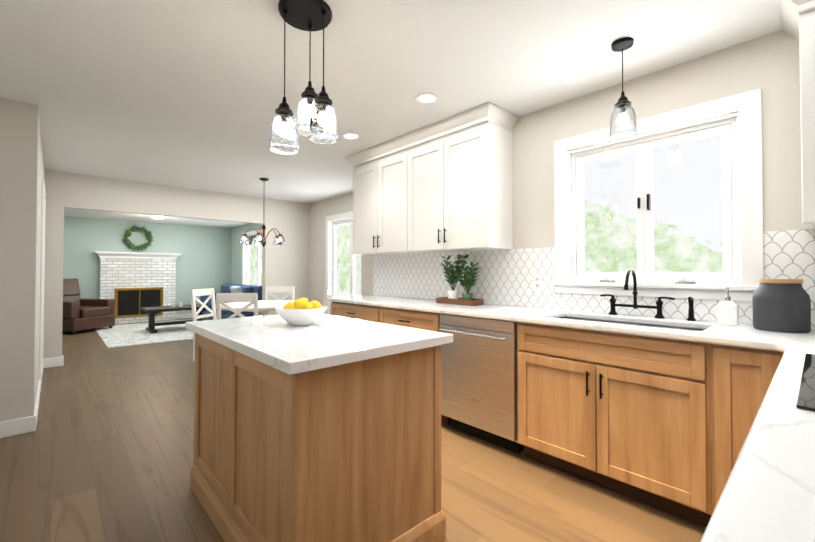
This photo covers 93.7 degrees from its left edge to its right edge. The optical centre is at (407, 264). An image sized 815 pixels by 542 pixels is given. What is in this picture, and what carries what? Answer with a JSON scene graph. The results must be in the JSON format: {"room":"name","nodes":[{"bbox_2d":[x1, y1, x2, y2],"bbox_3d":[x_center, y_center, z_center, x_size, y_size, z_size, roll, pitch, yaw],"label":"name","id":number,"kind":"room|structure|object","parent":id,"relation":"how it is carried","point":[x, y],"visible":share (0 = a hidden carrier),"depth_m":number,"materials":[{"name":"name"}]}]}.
{"room":"kitchen","nodes":[
{"label":"kitchen","id":0,"kind":"room"},
{"bbox_2d":[8,100,43,419],"bbox_3d":[-3.671,0.033,3.732,0.120,2.440,2.480,1,-1,-43],"label":"wall","id":1,"kind":"structure","parent":0,"point":[21,165],"depth_m":2.82,"materials":[{"name":"white paint"}]},
{"bbox_2d":[31,359,43,431],"bbox_3d":[-3.618,1.196,3.754,0.019,0.115,2.495,1,-1,-43],"label":"baseboard","id":2,"kind":"structure","parent":1,"relation":"attached to","point":[33,418],"depth_m":3.07,"materials":[{"name":"white paint"}]},
{"bbox_2d":[39,179,45,379],"bbox_3d":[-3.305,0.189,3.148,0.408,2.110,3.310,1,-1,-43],"label":"door frame","id":3,"kind":"structure","parent":1,"relation":"attached to","point":[42,272],"depth_m":3.80,"materials":[{"name":"white paint"}]},
{"bbox_2d":[63,216,230,313],"bbox_3d":[-6.812,0.106,8.468,5.740,2.440,0.120,1,-1,-43],"label":"wall","id":4,"kind":"structure","parent":0,"point":[203,260],"depth_m":9.13,"materials":[{"name":"teal paint"}]},
{"bbox_2d":[122,225,153,250],"bbox_3d":[-6.234,-0.611,8.840,0.611,0.610,0.075,1,-1,-43],"label":"wreath","id":5,"kind":"object","parent":4,"relation":"attached to","point":[148,234],"visible":1,"depth_m":8.82,"materials":[{"name":"green plant"}]},
{"bbox_2d":[175,313,191,318],"bbox_3d":[-5.247,1.289,9.806,1.280,0.115,0.015,1,-1,-43],"label":"baseboard","id":6,"kind":"structure","parent":4,"relation":"attached to","point":[177,316],"depth_m":9.49,"materials":[{"name":"white paint"}]},
{"bbox_2d":[64,208,250,227],"bbox_3d":[-5.349,-1.088,6.904,5.500,0.099,4.190,1,-1,-43],"label":"ceiling","id":7,"kind":"structure","parent":0,"point":[70,212],"depth_m":8.41,"materials":[{"name":"white paint"}]},
{"bbox_2d":[149,215,165,218],"bbox_3d":[-5.079,-0.972,7.758,0.300,0.105,0.300,1,-1,-43],"label":"ceiling light","id":8,"kind":"object","parent":7,"relation":"attached to","point":[156,217],"visible":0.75,"depth_m":7.68,"materials":[{"name":"white metal"}]},
{"bbox_2d":[43,169,309,358],"bbox_3d":[-3.930,0.057,5.263,5.620,2.440,0.120,1,-1,-43],"label":"wall","id":9,"kind":"structure","parent":0,"point":[287,263],"depth_m":5.59,"materials":[{"name":"white paint"}]},
{"bbox_2d":[231,193,352,314],"bbox_3d":[-2.380,0.096,7.814,0.120,2.440,7.100,1,-1,-43],"label":"wall","id":10,"kind":"structure","parent":0,"point":[320,211],"depth_m":6.94,"materials":[{"name":"white paint"}]},
{"bbox_2d":[242,229,261,285],"bbox_3d":[-3.567,-0.060,9.074,0.155,1.490,1.700,1,-1,-43],"label":"living room window","id":11,"kind":"structure","parent":10,"relation":"in","point":[248,265],"depth_m":9.58,"materials":[{"name":"white paint"}]},
{"bbox_2d":[245,236,253,244],"bbox_3d":[-3.576,-0.597,9.074,0.020,0.205,1.460,1,-1,-43],"label":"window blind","id":12,"kind":"object","parent":11,"relation":"attached to","point":[250,239],"visible":0.14,"depth_m":9.35,"materials":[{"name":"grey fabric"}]},
{"bbox_2d":[326,211,360,298],"bbox_3d":[-0.919,-0.104,6.212,0.155,1.490,1.400,1,-1,-43],"label":"dining room window","id":13,"kind":"structure","parent":10,"relation":"in","point":[351,264],"depth_m":6.58,"materials":[{"name":"white paint"}]},
{"bbox_2d":[0,317,705,541],"bbox_3d":[-2.799,1.309,4.110,5.900,0.100,13.800,1,-1,-43],"label":"floor","id":14,"kind":"structure","parent":0,"point":[104,452],"depth_m":2.20,"materials":[{"name":"brown wood"}]},
{"bbox_2d":[94,251,181,323],"bbox_3d":[-6.171,0.529,8.806,1.630,1.605,0.240,1,-1,-43],"label":"fireplace","id":15,"kind":"object","parent":14,"relation":"on","point":[132,283],"visible":0.9,"depth_m":8.75,"materials":[{"name":"white brick"}]},
{"bbox_2d":[95,319,192,347],"bbox_3d":[-4.886,1.306,7.595,1.930,0.012,2.950,1,-1,-43],"label":"rug","id":16,"kind":"object","parent":14,"relation":"on","point":[124,335],"visible":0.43,"depth_m":7.07,"materials":[{"name":"white fabric"}]},
{"bbox_2d":[62,278,114,333],"bbox_3d":[-6.566,0.789,7.566,1.040,1.020,0.860,0,-1,12],"label":"recliner","id":17,"kind":"object","parent":16,"relation":"on","point":[79,314],"visible":0.71,"depth_m":7.53,"materials":[{"name":"brown leather"}]},
{"bbox_2d":[141,304,210,333],"bbox_3d":[-4.662,1.076,7.704,1.100,0.450,0.680,1,-1,-43],"label":"coffee table","id":18,"kind":"object","parent":16,"relation":"on","point":[151,312],"visible":0.62,"depth_m":7.46,"materials":[{"name":"black wood"}]},
{"bbox_2d":[171,302,181,306],"bbox_3d":[-4.632,0.801,7.668,0.198,0.098,0.070,1,-1,-43],"label":"candles","id":19,"kind":"object","parent":18,"relation":"on","point":[179,304],"visible":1,"depth_m":7.68,"materials":[{"name":"white wax"}]},
{"bbox_2d":[190,288,216,361],"bbox_3d":[-2.594,0.803,5.210,0.485,0.945,0.460,0,-1,9],"label":"dining chair","id":20,"kind":"object","parent":14,"relation":"on","point":[202,292],"visible":0.4,"depth_m":5.19,"materials":[{"name":"white paint"}]},
{"bbox_2d":[200,284,261,318],"bbox_3d":[-4.053,0.901,8.815,0.840,0.860,2.100,1,-1,-43],"label":"sofa","id":21,"kind":"object","parent":14,"relation":"on","point":[236,288],"visible":0.19,"depth_m":8.27,"materials":[{"name":"blue fabric"}]},
{"bbox_2d":[216,293,257,318],"bbox_3d":[-1.907,0.792,4.458,0.460,0.945,0.485,0,-1,-3],"label":"dining chair","id":22,"kind":"object","parent":14,"relation":"on","point":[222,298],"visible":0.31,"depth_m":4.23,"materials":[{"name":"white paint"}]},
{"bbox_2d":[215,300,293,315],"bbox_3d":[-1.947,0.895,5.109,1.120,0.752,1.120,1,-1,-43],"label":"dining table","id":23,"kind":"object","parent":14,"relation":"on","point":[265,307],"visible":0.29,"depth_m":4.89,"materials":[{"name":"white paint"}]},
{"bbox_2d":[265,286,293,311],"bbox_3d":[-1.987,0.812,5.764,0.460,0.945,0.485,0,-1,-3],"label":"dining chair","id":24,"kind":"object","parent":14,"relation":"on","point":[269,290],"visible":0.19,"depth_m":5.98,"materials":[{"name":"white paint"}]},
{"bbox_2d":[189,330,445,541],"bbox_3d":[-0.515,0.790,1.913,0.732,0.869,1.232,1,-1,-43],"label":"kitchen island","id":25,"kind":"object","parent":14,"relation":"on","point":[324,428],"depth_m":1.49,"materials":[{"name":"brown wood"}]},
{"bbox_2d":[186,314,452,377],"bbox_3d":[-0.515,0.378,1.919,0.780,0.126,1.280,1,-1,-43],"label":"island countertop","id":26,"kind":"structure","parent":25,"relation":"on","point":[330,341],"depth_m":1.60,"materials":[{"name":"white stone"}]},
{"bbox_2d":[275,297,326,325],"bbox_3d":[-0.560,0.246,2.015,0.269,0.139,0.269,1,-1,-43],"label":"lemon bowl","id":27,"kind":"object","parent":26,"relation":"on","point":[303,311],"visible":1,"depth_m":1.94,"materials":[{"name":"white ceramic"}]},
{"bbox_2d":[323,288,331,313],"bbox_3d":[-1.294,0.802,5.150,0.485,0.945,0.460,0,-1,-3],"label":"dining chair","id":28,"kind":"object","parent":14,"relation":"on","point":[328,294],"visible":0.27,"depth_m":5.09,"materials":[{"name":"white paint"}]},
{"bbox_2d":[331,302,370,320],"bbox_3d":[-0.318,0.822,3.936,0.597,0.868,0.815,1,-1,-43],"label":"base cabinet","id":29,"kind":"object","parent":14,"relation":"on","point":[363,312],"depth_m":3.75,"materials":[{"name":"brown wood"}]},
{"bbox_2d":[328,295,811,349],"bbox_3d":[0.872,0.346,2.616,0.652,0.040,4.440,1,-1,-43],"label":"countertop","id":30,"kind":"structure","parent":29,"relation":"on","point":[743,335],"depth_m":2.26,"materials":[{"name":"white stone"}]},
{"bbox_2d":[436,254,483,305],"bbox_3d":[0.450,0.121,3.259,0.258,0.426,0.428,1,-1,-43],"label":"potted plant","id":31,"kind":"object","parent":30,"relation":"on","point":[469,280],"visible":1,"depth_m":3.22,"materials":[{"name":"green plant"}]},
{"bbox_2d":[563,318,700,331],"bbox_3d":[1.229,0.466,2.216,0.367,0.208,0.802,1,-1,-43],"label":"sink","id":32,"kind":"object","parent":30,"relation":"in","point":[634,324],"visible":0.08,"depth_m":2.31,"materials":[{"name":"silver metal"}]},
{"bbox_2d":[600,269,695,320],"bbox_3d":[1.399,0.172,2.296,0.204,0.295,0.512,1,-1,-43],"label":"faucet","id":33,"kind":"object","parent":30,"relation":"on","point":[658,307],"visible":1,"depth_m":2.31,"materials":[{"name":"black metal"}]},
{"bbox_2d":[717,287,738,325],"bbox_3d":[1.681,0.217,2.004,0.085,0.197,0.080,1,-1,-43],"label":"soap dispenser","id":34,"kind":"object","parent":30,"relation":"on","point":[727,311],"visible":1,"depth_m":1.98,"materials":[{"name":"white ceramic"}]},
{"bbox_2d":[752,279,810,332],"bbox_3d":[1.789,0.191,1.832,0.200,0.244,0.200,1,-1,-43],"label":"canister","id":35,"kind":"object","parent":30,"relation":"on","point":[781,305],"visible":1,"depth_m":1.76,"materials":[{"name":"grey ceramic"}]},
{"bbox_2d":[371,306,450,424],"bbox_3d":[0.187,0.813,3.391,0.597,0.868,0.808,1,-1,-43],"label":"base cabinet","id":36,"kind":"object","parent":14,"relation":"on","point":[407,318],"depth_m":3.14,"materials":[{"name":"brown wood"}]},
{"bbox_2d":[439,314,523,452],"bbox_3d":[0.658,0.806,2.834,0.640,0.866,0.636,1,-1,-43],"label":"dishwasher","id":37,"kind":"object","parent":14,"relation":"on","point":[478,377],"visible":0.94,"depth_m":2.61,"materials":[{"name":"silver metal"}]},
{"bbox_2d":[517,342,686,518],"bbox_3d":[1.233,0.910,2.257,0.597,0.640,0.975,1,-1,-43],"label":"base cabinet","id":38,"kind":"object","parent":14,"relation":"on","point":[663,424],"depth_m":2.01,"materials":[{"name":"brown wood"}]},
{"bbox_2d":[683,341,783,526],"bbox_3d":[1.623,0.789,1.838,0.597,0.868,0.318,1,-1,-43],"label":"base cabinet","id":39,"kind":"object","parent":14,"relation":"on","point":[725,388],"depth_m":1.68,"materials":[{"name":"brown wood"}]},
{"bbox_2d":[700,335,814,541],"bbox_3d":[0.912,0.310,0.304,2.490,0.040,0.990,1,-1,-43],"label":"countertop","id":40,"kind":"structure","parent":39,"relation":"on","point":[768,493],"depth_m":0.54,"materials":[{"name":"white stone"}]},
{"bbox_2d":[796,353,814,410],"bbox_3d":[1.250,0.294,0.845,0.730,0.006,0.525,1,-1,-43],"label":"cooktop","id":41,"kind":"object","parent":40,"relation":"in","point":[806,398],"visible":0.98,"depth_m":0.92,"materials":[{"name":"black glass"}]},
{"bbox_2d":[780,329,814,338],"bbox_3d":[2.033,0.326,1.345,0.330,0.040,0.984,1,-1,-43],"label":"countertop","id":42,"kind":"structure","parent":39,"relation":"on","point":[812,332],"depth_m":1.73,"materials":[{"name":"white stone"}]},
{"bbox_2d":[0,0,782,203],"bbox_3d":[-2.799,-1.231,4.149,5.900,0.100,13.800,1,-1,-43],"label":"ceiling","id":43,"kind":"structure","parent":0,"point":[184,93],"depth_m":2.34,"materials":[{"name":"white paint"}]},
{"bbox_2d":[239,178,284,246],"bbox_3d":[-1.961,-0.697,5.189,0.580,0.934,0.563,1,-1,-43],"label":"dining chandelier","id":44,"kind":"object","parent":43,"relation":"hanging from","point":[259,239],"visible":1,"depth_m":5.11,"materials":[{"name":"brown metal"}]},
{"bbox_2d":[269,0,337,154],"bbox_3d":[-0.492,-0.875,1.805,0.284,0.682,0.277,1,-1,-43],"label":"pendant light","id":45,"kind":"object","parent":43,"relation":"hanging from","point":[315,121],"visible":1,"depth_m":1.78,"materials":[{"name":"clear glass"}]},
{"bbox_2d":[342,133,359,139],"bbox_3d":[-0.524,-1.185,3.529,0.164,0.007,0.164,1,-1,-43],"label":"recessed light","id":46,"kind":"object","parent":43,"relation":"in","point":[351,136],"visible":1,"depth_m":3.53,"materials":[{"name":"white paint"}]},
{"bbox_2d":[415,93,437,103],"bbox_3d":[0.140,-1.197,2.753,0.164,0.007,0.164,1,-1,-43],"label":"recessed light","id":47,"kind":"object","parent":43,"relation":"in","point":[426,98],"visible":1,"depth_m":2.75,"materials":[{"name":"white paint"}]},
{"bbox_2d":[609,37,637,140],"bbox_3d":[1.175,-0.953,2.086,0.139,0.517,0.139,1,-1,-43],"label":"light","id":48,"kind":"object","parent":43,"relation":"hanging from","point":[623,123],"visible":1,"depth_m":2.05,"materials":[{"name":"clear glass"}]},
{"bbox_2d":[361,29,811,330],"bbox_3d":[1.371,0.016,2.654,0.120,2.440,5.570,1,-1,-43],"label":"wall","id":49,"kind":"structure","parent":0,"point":[769,65],"depth_m":2.30,"materials":[{"name":"white paint"}]},
{"bbox_2d":[350,146,400,254],"bbox_3d":[-0.152,-0.611,3.962,0.347,0.995,0.955,1,-1,-43],"label":"upper cabinet","id":50,"kind":"object","parent":49,"relation":"attached to","point":[376,178],"depth_m":3.87,"materials":[{"name":"white paint"}]},
{"bbox_2d":[401,114,512,253],"bbox_3d":[0.408,-0.620,3.357,0.347,0.995,0.955,1,-1,-43],"label":"upper cabinet","id":51,"kind":"object","parent":49,"relation":"attached to","point":[445,185],"depth_m":3.11,"materials":[{"name":"white paint"}]},
{"bbox_2d":[373,229,814,328],"bbox_3d":[1.206,0.083,2.739,0.008,0.490,4.720,1,-1,-43],"label":"tile backsplash","id":52,"kind":"structure","parent":49,"relation":"attached to","point":[504,277],"depth_m":2.97,"materials":[{"name":"white tile"}]},
{"bbox_2d":[533,275,541,289],"bbox_3d":[1.002,0.138,2.945,0.008,0.115,0.070,1,-1,-43],"label":"electrical outlet plate","id":53,"kind":"object","parent":52,"relation":"attached to","point":[537,282],"visible":1,"depth_m":2.94,"materials":[{"name":"white paint"}]},
{"bbox_2d":[552,88,763,300],"bbox_3d":[1.525,-0.362,2.469,0.155,1.130,1.160,1,-1,-43],"label":"kitchen window","id":54,"kind":"structure","parent":49,"relation":"in","point":[644,147],"depth_m":2.33,"materials":[{"name":"white paint"}]},
{"bbox_2d":[795,0,814,228],"bbox_3d":[2.250,-0.666,1.366,0.347,0.965,1.170,1,-1,-43],"label":"upper cabinet","id":55,"kind":"object","parent":49,"relation":"attached to","point":[798,18],"depth_m":1.66,"materials":[{"name":"white paint"}]},
{"label":"outside","id":56,"kind":"structure","parent":0,"visible":0},
{"bbox_2d":[249,134,722,294],"bbox_3d":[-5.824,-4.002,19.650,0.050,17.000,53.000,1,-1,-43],"label":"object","id":57,"kind":"structure","parent":56,"point":[708,193],"depth_m":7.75,"materials":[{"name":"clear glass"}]}
]}

